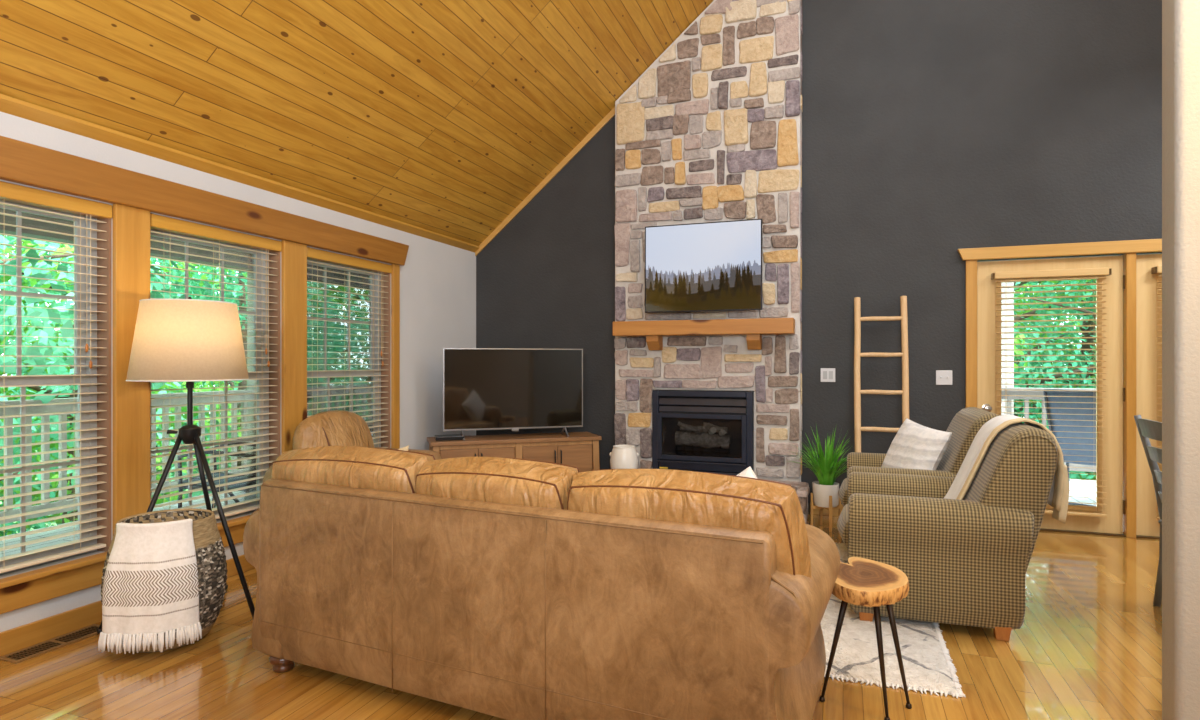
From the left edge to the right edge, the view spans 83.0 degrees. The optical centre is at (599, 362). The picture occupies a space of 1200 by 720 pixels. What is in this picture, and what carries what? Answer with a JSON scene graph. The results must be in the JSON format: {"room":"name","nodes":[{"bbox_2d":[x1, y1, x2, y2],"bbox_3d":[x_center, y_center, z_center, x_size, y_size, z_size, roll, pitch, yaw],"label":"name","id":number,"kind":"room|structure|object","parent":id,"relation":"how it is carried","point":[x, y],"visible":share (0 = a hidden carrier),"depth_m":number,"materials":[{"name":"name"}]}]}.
{"room":"living room","nodes":[
{"label":"living room","id":0,"kind":"room"},
{"bbox_2d":[0,111,475,631],"bbox_3d":[-2.981,0.077,2.095,0.160,2.385,9.933,0,0,20],"label":"wall","id":1,"kind":"structure","parent":0,"point":[438,279],"depth_m":5.66,"materials":[{"name":"white paint"}]},
{"bbox_2d":[0,181,111,573],"bbox_3d":[-2.662,0.080,2.983,0.151,1.730,0.911,0,0,20],"label":"window","id":2,"kind":"structure","parent":1,"relation":"in","point":[105,307],"depth_m":3.37,"materials":[{"name":"grey plastic"}]},
{"bbox_2d":[0,211,75,374],"bbox_3d":[-2.707,-0.315,2.999,0.010,0.756,0.729,0,0,20],"label":"grille","id":3,"kind":"object","parent":2,"relation":"attached to","point":[18,292],"depth_m":3.11,"materials":[{"name":"grey plastic"}]},
{"bbox_2d":[0,386,79,552],"bbox_3d":[-2.681,0.489,2.990,0.010,0.768,0.729,0,0,20],"label":"grille","id":4,"kind":"object","parent":2,"relation":"attached to","point":[23,469],"depth_m":3.11,"materials":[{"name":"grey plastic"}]},
{"bbox_2d":[0,181,111,572],"bbox_3d":[-2.609,0.068,2.970,0.074,1.700,0.891,0,0,20],"label":"window blind","id":5,"kind":"object","parent":2,"relation":"attached to","point":[10,192],"visible":1,"depth_m":3.16,"materials":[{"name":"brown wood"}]},
{"bbox_2d":[0,515,249,613],"bbox_3d":[-2.223,1.026,3.941,0.022,0.118,3.420,0,0,20],"label":"trim","id":6,"kind":"structure","parent":1,"relation":"attached to","point":[18,596],"depth_m":3.13,"materials":[{"name":"brown wood"}]},
{"bbox_2d":[0,554,254,656],"bbox_3d":[-2.897,1.219,2.065,0.018,0.102,9.933,0,0,20],"label":"baseboard","id":7,"kind":"structure","parent":1,"relation":"attached to","point":[27,635],"depth_m":3.13,"materials":[{"name":"brown wood"}]},
{"bbox_2d":[112,204,149,536],"bbox_3d":[-2.390,0.085,3.465,0.028,1.750,0.180,0,0,20],"label":"trim","id":8,"kind":"structure","parent":1,"relation":"attached to","point":[130,225],"depth_m":3.43,"materials":[{"name":"brown wood"}]},
{"bbox_2d":[0,136,408,265],"bbox_3d":[-2.247,-0.878,3.825,0.055,0.177,3.822,0,0,20],"label":"trim","id":9,"kind":"structure","parent":1,"relation":"attached to","point":[21,162],"depth_m":3.63,"materials":[{"name":"brown wood"}]},
{"bbox_2d":[150,213,280,519],"bbox_3d":[-2.296,0.080,4.006,0.151,1.730,0.901,0,0,20],"label":"window","id":10,"kind":"structure","parent":1,"relation":"in","point":[274,350],"depth_m":4.37,"materials":[{"name":"grey plastic"}]},
{"bbox_2d":[152,381,257,505],"bbox_3d":[-2.314,0.489,4.012,0.010,0.768,0.719,0,0,20],"label":"grille","id":11,"kind":"object","parent":10,"relation":"attached to","point":[253,432],"depth_m":4.23,"materials":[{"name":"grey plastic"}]},
{"bbox_2d":[150,214,281,518],"bbox_3d":[-2.243,0.068,3.993,0.074,1.700,0.881,0,0,20],"label":"window blind","id":12,"kind":"object","parent":10,"relation":"attached to","point":[157,222],"visible":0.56,"depth_m":4.01,"materials":[{"name":"brown wood"}]},
{"bbox_2d":[185,242,254,313],"bbox_3d":[-2.341,-0.315,4.022,0.010,0.756,0.719,0,0,20],"label":"grille","id":13,"kind":"object","parent":10,"relation":"attached to","point":[248,253],"depth_m":4.19,"materials":[{"name":"grey plastic"}]},
{"bbox_2d":[0,94,478,252],"bbox_3d":[-2.887,-1.115,2.047,0.050,0.060,9.908,0,0,20],"label":"trim","id":14,"kind":"structure","parent":1,"relation":"attached to","point":[9,105],"depth_m":3.77,"materials":[{"name":"brown wood"}]},
{"bbox_2d":[281,240,306,453],"bbox_3d":[-2.023,0.085,4.492,0.028,1.750,0.199,0,0,20],"label":"trim","id":15,"kind":"structure","parent":1,"relation":"attached to","point":[293,255],"depth_m":4.47,"materials":[{"name":"brown wood"}]},
{"bbox_2d":[307,247,390,447],"bbox_3d":[-1.919,0.080,5.059,0.151,1.730,0.938,0,0,20],"label":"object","id":16,"kind":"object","parent":1,"relation":"in","point":[335,339],"depth_m":5.18,"materials":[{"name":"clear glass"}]},
{"bbox_2d":[307,267,370,369],"bbox_3d":[-1.964,-0.315,5.074,0.010,0.756,0.756,0,0,20],"label":"grille","id":17,"kind":"object","parent":16,"relation":"attached to","point":[335,339],"depth_m":5.09,"materials":[{"name":"grey plastic"}]},
{"bbox_2d":[307,247,391,447],"bbox_3d":[-1.866,0.068,5.046,0.074,1.700,0.918,0,0,20],"label":"window blind","id":18,"kind":"object","parent":16,"relation":"attached to","point":[313,254],"visible":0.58,"depth_m":5.07,"materials":[{"name":"brown wood"}]},
{"bbox_2d":[327,377,372,424],"bbox_3d":[-1.937,0.489,5.065,0.010,0.768,0.756,0,0,20],"label":"grille","id":19,"kind":"object","parent":16,"relation":"attached to","point":[330,379],"depth_m":5.18,"materials":[{"name":"grey plastic"}]},
{"bbox_2d":[391,264,399,448],"bbox_3d":[-1.659,0.085,5.506,0.028,1.750,0.079,0,0,20],"label":"trim","id":20,"kind":"structure","parent":1,"relation":"attached to","point":[395,275],"depth_m":5.48,"materials":[{"name":"brown wood"}]},
{"bbox_2d":[0,0,713,245],"bbox_3d":[-1.021,-2.870,1.393,4.439,3.768,10.133,0,0,20],"label":"ceiling","id":21,"kind":"structure","parent":0,"point":[442,117],"depth_m":4.20,"materials":[{"name":"brown wood"}]},
{"bbox_2d":[0,514,1161,719],"bbox_3d":[0.980,1.310,0.750,8.526,0.080,10.073,0,0,20],"label":"floor","id":22,"kind":"structure","parent":0,"point":[1088,643],"depth_m":2.76,"materials":[{"name":"brown wood"}]},
{"bbox_2d":[0,624,99,662],"bbox_3d":[-2.454,1.268,3.073,0.124,0.005,0.400,0,0,20],"label":"floor vent","id":23,"kind":"object","parent":22,"relation":"in","point":[37,649],"visible":0.84,"depth_m":3.04,"materials":[{"name":"brown metal"}]},
{"bbox_2d":[100,508,227,652],"bbox_3d":[-1.990,0.991,3.117,0.490,0.558,0.490,0,0,20],"label":"woven basket","id":24,"kind":"object","parent":22,"relation":"on","point":[209,549],"visible":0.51,"depth_m":3.10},
{"bbox_2d":[98,519,201,653],"bbox_3d":[-1.938,0.963,2.922,0.390,0.533,0.159,0,0,-16],"label":"throw blanket","id":25,"kind":"object","parent":24,"relation":"hanging from","point":[151,584],"visible":1,"depth_m":2.89,"materials":[{"name":"white fabric"}]},
{"bbox_2d":[97,297,254,633],"bbox_3d":[-2.083,0.470,3.355,0.643,1.600,0.710,0,0,-42],"label":"lamp","id":26,"kind":"object","parent":22,"relation":"on","point":[189,340],"visible":0.95,"depth_m":3.25,"materials":[{"name":"beige fabric"}]},
{"bbox_2d":[263,410,440,482],"bbox_3d":[-1.571,0.798,4.514,0.678,0.944,1.035,0,0,20],"label":"leather armchair","id":27,"kind":"object","parent":22,"relation":"on","point":[335,427],"visible":0.26,"depth_m":4.46,"materials":[{"name":"brown leather"}]},
{"bbox_2d":[398,445,408,450],"bbox_3d":[-1.475,0.770,4.628,0.158,0.380,0.458,0,0,34],"label":"throw pillow","id":28,"kind":"object","parent":27,"relation":"on","point":[406,448],"visible":0.1,"depth_m":4.71,"materials":[{"name":"beige fabric"}]},
{"bbox_2d":[427,432,601,471],"bbox_3d":[-0.742,0.959,5.901,1.455,0.622,0.420,0,0,-18],"label":"tv cabinet","id":29,"kind":"object","parent":22,"relation":"on","point":[580,450],"visible":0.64,"depth_m":5.79,"materials":[{"name":"brown wood"}]},
{"bbox_2d":[434,434,463,440],"bbox_3d":[-1.261,0.630,5.677,0.230,0.035,0.160,0,0,-18],"label":"cable box","id":30,"kind":"object","parent":29,"relation":"on","point":[452,437],"visible":0.96,"depth_m":5.61,"materials":[{"name":"black plastic"}]},
{"bbox_2d":[443,348,582,440],"bbox_3d":[-0.735,0.266,5.861,1.217,0.770,0.242,0,0,-18],"label":"television","id":31,"kind":"object","parent":29,"relation":"on","point":[514,389],"visible":0.93,"depth_m":5.83,"materials":[{"name":"black glass"}]},
{"bbox_2d":[243,446,839,719],"bbox_3d":[-0.268,0.806,2.730,2.287,0.928,0.908,0,0,26],"label":"leather sofa","id":32,"kind":"object","parent":22,"relation":"on","point":[504,588],"visible":1,"depth_m":2.23,"materials":[{"name":"brown leather"}]},
{"bbox_2d":[272,446,433,493],"bbox_3d":[-0.997,0.630,2.819,0.860,0.576,0.324,0,0,26],"label":"cushion","id":33,"kind":"object","parent":32,"relation":"on","point":[354,467],"depth_m":2.66,"materials":[{"name":"beige leather"}]},
{"bbox_2d":[416,457,577,509],"bbox_3d":[-0.356,0.630,2.509,0.715,0.573,0.332,0,0,26],"label":"cushion","id":34,"kind":"object","parent":32,"relation":"on","point":[524,483],"depth_m":2.36,"materials":[{"name":"beige leather"}]},
{"bbox_2d":[568,469,810,577],"bbox_3d":[0.266,0.630,2.210,0.815,0.575,0.324,0,0,26],"label":"cushion","id":35,"kind":"object","parent":32,"relation":"on","point":[772,508],"depth_m":2.05,"materials":[{"name":"beige leather"}]},
{"bbox_2d":[736,467,756,477],"bbox_3d":[0.514,0.625,2.517,0.513,0.508,0.204,0,0,38],"label":"throw pillow","id":36,"kind":"object","parent":32,"relation":"on","point":[748,472],"visible":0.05,"depth_m":2.42,"materials":[{"name":"white fabric"}]},
{"bbox_2d":[614,0,802,481],"bbox_3d":[0.910,-1.225,5.898,1.631,4.990,0.140,0,0,20],"label":"stone chimney","id":37,"kind":"object","parent":22,"relation":"on","point":[711,130],"visible":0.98,"depth_m":5.80,"materials":[{"name":"stone"}]},
{"bbox_2d":[652,390,753,475],"bbox_3d":[0.889,0.610,5.892,0.872,0.722,0.170,0,0,20],"label":"fireplace","id":38,"kind":"object","parent":37,"relation":"in","point":[697,431],"visible":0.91,"depth_m":5.88,"materials":[{"name":"black metal"}]},
{"bbox_2d":[645,219,761,312],"bbox_3d":[0.876,-0.796,5.745,0.988,0.742,0.153,0,0,20],"label":"picture","id":39,"kind":"object","parent":37,"relation":"attached to","point":[707,266],"visible":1,"depth_m":5.67,"materials":[{"name":"glass"}]},
{"bbox_2d":[613,318,794,349],"bbox_3d":[0.861,-0.230,5.763,1.523,0.250,0.211,0,0,20],"label":"mantel shelf","id":40,"kind":"object","parent":37,"relation":"attached to","point":[654,331],"visible":1,"depth_m":5.65,"materials":[{"name":"brown wood"}]},
{"bbox_2d":[763,479,809,523],"bbox_3d":[0.836,1.119,5.609,1.720,0.310,0.478,0,0,20],"label":"stone hearth","id":41,"kind":"object","parent":22,"relation":"on","point":[802,489],"visible":0.19,"depth_m":5.22,"materials":[{"name":"grey stone"}]},
{"bbox_2d":[609,445,638,468],"bbox_3d":[0.208,0.849,5.874,0.246,0.250,0.244,0,0,20],"label":"vase","id":42,"kind":"object","parent":41,"relation":"on","point":[622,456],"visible":0.8,"depth_m":5.78,"materials":[{"name":"white ceramic"}]},
{"bbox_2d":[788,424,851,531],"bbox_3d":[1.732,0.866,5.179,0.617,0.808,0.630,0,0,-31],"label":"potted plant","id":43,"kind":"object","parent":22,"relation":"on","point":[824,495],"visible":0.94,"depth_m":5.13,"materials":[{"name":"green plant"}]},
{"bbox_2d":[819,557,911,719],"bbox_3d":[0.956,1.020,2.474,0.357,0.500,0.348,0,0,-29],"label":"stool","id":44,"kind":"object","parent":22,"relation":"on","point":[861,581],"visible":0.86,"depth_m":2.40,"materials":[{"name":"wood"}]},
{"bbox_2d":[854,296,908,452],"bbox_3d":[2.178,0.375,5.252,0.398,1.800,0.445,0,0,20],"label":"wooden ladder","id":45,"kind":"object","parent":22,"relation":"on","point":[903,299],"visible":0.59,"depth_m":5.30,"materials":[{"name":"brown wood"}]},
{"bbox_2d":[820,542,965,698],"bbox_3d":[0.391,1.260,4.056,2.882,0.020,2.182,0,0,20],"label":"shag rug","id":46,"kind":"object","parent":22,"relation":"on","point":[927,665],"visible":0.06,"depth_m":2.92,"materials":[{"name":"white fabric"}]},
{"bbox_2d":[838,407,999,506],"bbox_3d":[2.043,0.786,4.404,0.943,0.968,0.899,0,0,20],"label":"plaid armchair","id":47,"kind":"object","parent":46,"relation":"on","point":[967,422],"visible":0.16,"depth_m":4.16,"materials":[{"name":"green fabric"}]},
{"bbox_2d":[838,478,846,506],"bbox_3d":[1.889,0.880,4.459,0.616,0.170,0.576,0,0,20],"label":"seat cushion","id":48,"kind":"object","parent":47,"relation":"on","point":[842,493],"depth_m":4.38,"materials":[{"name":"beige fabric"}]},
{"bbox_2d":[881,418,951,469],"bbox_3d":[2.027,0.615,4.404,0.267,0.464,0.519,0,0,-1],"label":"throw pillow","id":49,"kind":"object","parent":47,"relation":"on","point":[915,445],"visible":0.55,"depth_m":4.29,"materials":[{"name":"white fabric"}]},
{"bbox_2d":[837,422,1057,640],"bbox_3d":[1.732,0.786,3.533,0.943,0.968,0.899,0,0,20],"label":"plaid armchair","id":50,"kind":"object","parent":46,"relation":"on","point":[965,562],"visible":0.88,"depth_m":3.12,"materials":[{"name":"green fabric"}]},
{"bbox_2d":[837,504,848,547],"bbox_3d":[1.578,0.880,3.588,0.616,0.170,0.576,0,0,20],"label":"seat cushion","id":51,"kind":"object","parent":50,"relation":"on","point":[843,520],"depth_m":3.50,"materials":[{"name":"beige fabric"}]},
{"bbox_2d":[944,414,1068,522],"bbox_3d":[2.023,0.533,3.436,0.523,0.525,0.427,0,0,20],"label":"throw blanket","id":52,"kind":"object","parent":50,"relation":"on","point":[1058,499],"visible":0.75,"depth_m":3.34,"materials":[{"name":"white fabric"}]},
{"bbox_2d":[1134,415,1161,606],"bbox_3d":[2.990,0.774,3.284,0.571,0.996,0.462,0,0,20],"label":"dining chair","id":53,"kind":"object","parent":22,"relation":"on","point":[1147,428],"visible":0.42,"depth_m":3.52,"materials":[{"name":"grey"}]},
{"bbox_2d":[476,0,1161,513],"bbox_3d":[2.655,-1.688,5.425,8.526,5.915,0.140,0,0,20],"label":"wall","id":54,"kind":"structure","parent":0,"point":[932,130],"depth_m":5.42,"materials":[{"name":"grey paint"}]},
{"bbox_2d":[475,107,614,255],"bbox_3d":[0.734,-2.848,6.027,4.183,3.592,0.021,0,0,20],"label":"trim","id":55,"kind":"structure","parent":54,"relation":"attached to","point":[611,114],"depth_m":6.46,"materials":[{"name":"brown wood"}]},
{"bbox_2d":[821,368,834,381],"bbox_3d":[1.888,0.107,5.621,0.116,0.114,0.008,0,0,20],"label":"wall plate","id":56,"kind":"object","parent":54,"relation":"attached to","point":[827,374],"visible":1,"depth_m":5.62,"materials":[{"name":"white plastic"}]},
{"bbox_2d":[823,371,826,378],"bbox_3d":[1.866,0.107,5.627,0.034,0.068,0.002,0,0,20],"label":"outlet","id":57,"kind":"object","parent":56,"relation":"attached to","point":[824,372],"depth_m":5.63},
{"bbox_2d":[829,371,832,378],"bbox_3d":[1.909,0.107,5.611,0.034,0.068,0.002,0,0,20],"label":"outlet","id":58,"kind":"object","parent":56,"relation":"attached to","point":[830,372],"depth_m":5.61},
{"bbox_2d":[813,503,842,515],"bbox_3d":[2.714,1.220,5.322,8.346,0.100,0.016,0,0,20],"label":"baseboard","id":59,"kind":"structure","parent":54,"relation":"attached to","point":[815,511],"depth_m":5.61,"materials":[{"name":"brown wood"}]},
{"bbox_2d":[936,370,951,384],"bbox_3d":[2.701,0.121,5.324,0.116,0.114,0.018,0,0,20],"label":"wall plate","id":60,"kind":"object","parent":54,"relation":"attached to","point":[943,377],"visible":1,"depth_m":5.33,"materials":[{"name":"white plastic"}]},
{"bbox_2d":[965,260,976,407],"bbox_3d":[2.895,0.240,5.306,0.078,2.060,0.122,0,0,20],"label":"trim","id":61,"kind":"structure","parent":54,"relation":"attached to","point":[970,265],"depth_m":5.25,"materials":[{"name":"brown wood"}]},
{"bbox_2d":[977,255,1124,533],"bbox_3d":[3.376,0.238,5.098,0.953,2.036,0.122,0,0,20],"label":"door","id":62,"kind":"structure","parent":54,"relation":"in","point":[1110,408],"depth_m":5.00,"materials":[{"name":"brown wood"}]},
{"bbox_2d":[991,268,1111,516],"bbox_3d":[3.362,0.221,5.074,0.759,1.815,0.060,0,0,20],"label":"door blind","id":63,"kind":"object","parent":62,"relation":"attached to","point":[1088,271],"visible":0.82,"depth_m":5.05,"materials":[{"name":"brown wood"}]},
{"bbox_2d":[958,239,1161,260],"bbox_3d":[3.857,-0.835,4.899,2.278,0.090,0.040,0,0,20],"label":"trim","id":64,"kind":"structure","parent":54,"relation":"attached to","point":[1146,245],"depth_m":5.03,"materials":[{"name":"brown wood"}]},
{"bbox_2d":[1039,528,1159,539],"bbox_3d":[3.871,1.264,4.979,1.980,0.012,0.140,0,0,20],"label":"trim","id":65,"kind":"structure","parent":54,"relation":"attached to","point":[1041,529],"depth_m":5.00,"materials":[{"name":"brown wood"}]},
{"bbox_2d":[1123,253,1135,537],"bbox_3d":[3.861,0.240,4.960,0.060,2.060,0.122,0,0,20],"label":"trim","id":66,"kind":"structure","parent":54,"relation":"attached to","point":[1129,259],"depth_m":4.91,"materials":[{"name":"brown wood"}]},
{"bbox_2d":[1136,254,1161,536],"bbox_3d":[4.346,0.238,4.782,0.957,2.036,0.064,0,0,20],"label":"door","id":67,"kind":"structure","parent":54,"relation":"in","point":[1148,402],"depth_m":4.91,"materials":[{"name":"brown wood"}]},
{"bbox_2d":[1151,266,1161,519],"bbox_3d":[4.321,0.221,4.731,0.763,1.815,0.060,0,0,20],"label":"door blind","id":68,"kind":"object","parent":67,"relation":"attached to","point":[1157,269],"visible":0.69,"depth_m":4.84,"materials":[{"name":"brown wood"}]},
{"bbox_2d":[1162,0,1199,719],"bbox_3d":[3.577,-0.105,1.329,4.028,2.750,0.115,0,0,20],"label":"wall","id":69,"kind":"structure","parent":0,"point":[1180,18],"depth_m":1.95,"materials":[{"name":"beige paint"}]},
{"label":"outside","id":70,"kind":"structure","parent":0,"visible":0},
{"bbox_2d":[0,420,230,532],"bbox_3d":[-0.491,4.020,13.454,70.000,0.300,65.000,0,0,20],"label":"ground","id":71,"kind":"structure","parent":70,"point":[54,524],"depth_m":16.48,"materials":[{"name":"green plant"}]},
{"bbox_2d":[0,246,65,510],"bbox_3d":[-11.422,-0.993,11.389,5.608,8.708,4.872,0,0,-32],"label":"tree","id":72,"kind":"object","parent":71,"relation":"on","point":[63,303],"visible":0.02,"depth_m":11.14,"materials":[{"name":"green plant"}]},
{"bbox_2d":[0,235,217,527],"bbox_3d":[-6.739,-0.278,6.283,5.531,9.632,6.140,0,0,-28],"label":"tree","id":73,"kind":"object","parent":71,"relation":"on","point":[46,333],"visible":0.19,"depth_m":6.79,"materials":[{"name":"green plant"}]},
{"bbox_2d":[0,235,229,536],"bbox_3d":[-8.196,0.577,9.174,4.870,8.238,4.576,0,0,17],"label":"tree","id":74,"kind":"object","parent":71,"relation":"on","point":[34,526],"visible":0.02,"depth_m":8.95,"materials":[{"name":"green plant"}]},
{"bbox_2d":[0,236,246,535],"bbox_3d":[-6.867,-0.024,8.969,4.586,6.941,3.958,0,0,29],"label":"tree","id":75,"kind":"object","parent":71,"relation":"on","point":[71,491],"visible":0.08,"depth_m":8.56,"materials":[{"name":"green plant"}]},
{"bbox_2d":[11,250,237,467],"bbox_3d":[-9.760,-1.380,14.606,5.824,9.138,5.247,0,0,-34],"label":"tree","id":76,"kind":"object","parent":71,"relation":"on","point":[71,302],"visible":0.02,"depth_m":14.23,"materials":[{"name":"green plant"}]},
{"bbox_2d":[2,258,246,525],"bbox_3d":[-7.281,0.183,11.274,4.360,7.593,4.840,0,0,38],"label":"tree","id":77,"kind":"object","parent":71,"relation":"on","point":[236,280],"visible":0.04,"depth_m":10.83,"materials":[{"name":"green plant"}]},
{"bbox_2d":[50,258,246,502],"bbox_3d":[-5.929,0.702,10.439,3.920,7.057,4.172,0,0,-43],"label":"tree","id":78,"kind":"object","parent":71,"relation":"on","point":[196,275],"visible":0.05,"depth_m":10.46,"materials":[{"name":"green plant"}]},
{"bbox_2d":[152,261,237,494],"bbox_3d":[-7.331,0.007,14.204,6.327,9.576,5.461,0,0,-32],"label":"tree","id":79,"kind":"object","parent":71,"relation":"on","point":[169,261],"visible":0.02,"depth_m":13.26,"materials":[{"name":"green plant"}]},
{"bbox_2d":[1014,297,1069,400],"bbox_3d":[4.923,-0.108,11.723,4.637,8.076,5.147,0,0,-8],"label":"tree","id":80,"kind":"object","parent":71,"relation":"on","point":[1035,335],"visible":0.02,"depth_m":10.47,"materials":[{"name":"green plant"}]},
{"bbox_2d":[1014,287,1080,417],"bbox_3d":[9.127,-1.319,15.292,4.622,8.262,5.321,0,0,19],"label":"tree","id":81,"kind":"object","parent":71,"relation":"on","point":[1027,287],"visible":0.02,"depth_m":15.34,"materials":[{"name":"green plant"}]},
{"bbox_2d":[1014,282,1088,475],"bbox_3d":[6.742,-1.317,12.934,4.953,8.625,5.498,0,0,32],"label":"tree","id":82,"kind":"object","parent":71,"relation":"on","point":[1051,312],"visible":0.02,"depth_m":12.02,"materials":[{"name":"green plant"}]},
{"bbox_2d":[1014,279,1095,479],"bbox_3d":[7.494,0.526,10.056,4.404,6.838,3.826,0,0,2],"label":"tree","id":83,"kind":"object","parent":71,"relation":"on","point":[1073,474],"visible":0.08,"depth_m":10.08,"materials":[{"name":"green plant"}]},
{"bbox_2d":[1014,280,1095,476],"bbox_3d":[8.825,-0.154,12.297,4.521,7.927,5.238,0,0,9],"label":"tree","id":84,"kind":"object","parent":71,"relation":"on","point":[1087,340],"visible":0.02,"depth_m":12.27,"materials":[{"name":"green plant"}]},
{"bbox_2d":[1014,279,1095,479],"bbox_3d":[6.039,-0.141,10.840,5.594,8.467,4.828,0,0,-8],"label":"tree","id":85,"kind":"object","parent":71,"relation":"on","point":[1017,318],"visible":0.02,"depth_m":10.39,"materials":[{"name":"green plant"}]},
{"bbox_2d":[1021,287,1095,399],"bbox_3d":[10.698,-0.764,13.329,4.674,8.139,5.188,0,0,44],"label":"tree","id":86,"kind":"object","parent":71,"relation":"on","point":[1073,318],"visible":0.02,"depth_m":13.11,"materials":[{"name":"green plant"}]},
{"bbox_2d":[1038,287,1095,387],"bbox_3d":[10.088,-1.527,11.260,5.127,9.163,5.902,0,0,35],"label":"tree","id":87,"kind":"object","parent":71,"relation":"on","point":[1092,310],"visible":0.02,"depth_m":12.33,"materials":[{"name":"green plant"}]},
{"bbox_2d":[1050,280,1095,387],"bbox_3d":[9.387,-0.687,9.166,5.739,9.004,5.170,0,0,18],"label":"tree","id":88,"kind":"object","parent":71,"relation":"on","point":[1081,282],"visible":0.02,"depth_m":10.77,"materials":[{"name":"green plant"}]},
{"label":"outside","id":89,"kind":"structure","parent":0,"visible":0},
{"bbox_2d":[0,208,247,270],"bbox_3d":[1.240,-1.150,2.424,13.300,0.360,13.400,0,0,20],"label":"porch roof","id":90,"kind":"structure","parent":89,"point":[5,229],"depth_m":6.05,"materials":[{"name":"white"}]},
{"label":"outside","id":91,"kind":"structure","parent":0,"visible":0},
{"bbox_2d":[0,479,1095,556],"bbox_3d":[1.314,1.365,2.185,13.000,0.090,13.000,0,0,20],"label":"porch deck","id":92,"kind":"object","parent":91,"point":[1076,484],"depth_m":6.08,"materials":[{"name":"grey wood"}]},
{"bbox_2d":[0,390,253,524],"bbox_3d":[-3.866,0.745,6.643,0.140,0.910,7.700,0,0,20],"label":"railing","id":93,"kind":"object","parent":92,"relation":"on","point":[5,411],"visible":0.16,"depth_m":5.44,"materials":[{"name":"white wood"}]},
{"bbox_2d":[178,442,249,507],"bbox_3d":[-2.751,0.782,5.314,0.808,1.072,0.568,0,0,-5],"label":"patio chair","id":94,"kind":"object","parent":92,"relation":"on","point":[216,474],"visible":0.22,"depth_m":5.05,"materials":[{"name":"metal"}]},
{"bbox_2d":[247,272,253,453],"bbox_3d":[-3.666,0.175,7.262,0.190,2.290,0.190,0,0,20],"label":"porch post","id":95,"kind":"object","parent":92,"relation":"on","point":[249,303],"visible":0.02,"depth_m":7.21,"materials":[{"name":"paint"}]},
{"bbox_2d":[1001,282,1013,414],"bbox_3d":[4.642,0.175,7.770,0.190,2.290,0.190,0,0,20],"label":"porch post","id":96,"kind":"object","parent":92,"relation":"on","point":[1009,318],"visible":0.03,"depth_m":7.70,"materials":[{"name":"paint"}]},
{"bbox_2d":[1001,388,1095,471],"bbox_3d":[5.234,0.745,7.494,7.200,0.910,0.140,0,0,20],"label":"railing","id":97,"kind":"object","parent":92,"relation":"on","point":[1027,395],"visible":0.06,"depth_m":7.59,"materials":[{"name":"white wood"}]},
{"bbox_2d":[1043,389,1095,505],"bbox_3d":[4.554,0.782,6.322,0.808,1.072,0.568,0,0,-40],"label":"patio chair","id":98,"kind":"object","parent":92,"relation":"on","point":[1087,456],"visible":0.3,"depth_m":6.21,"materials":[{"name":"metal"}]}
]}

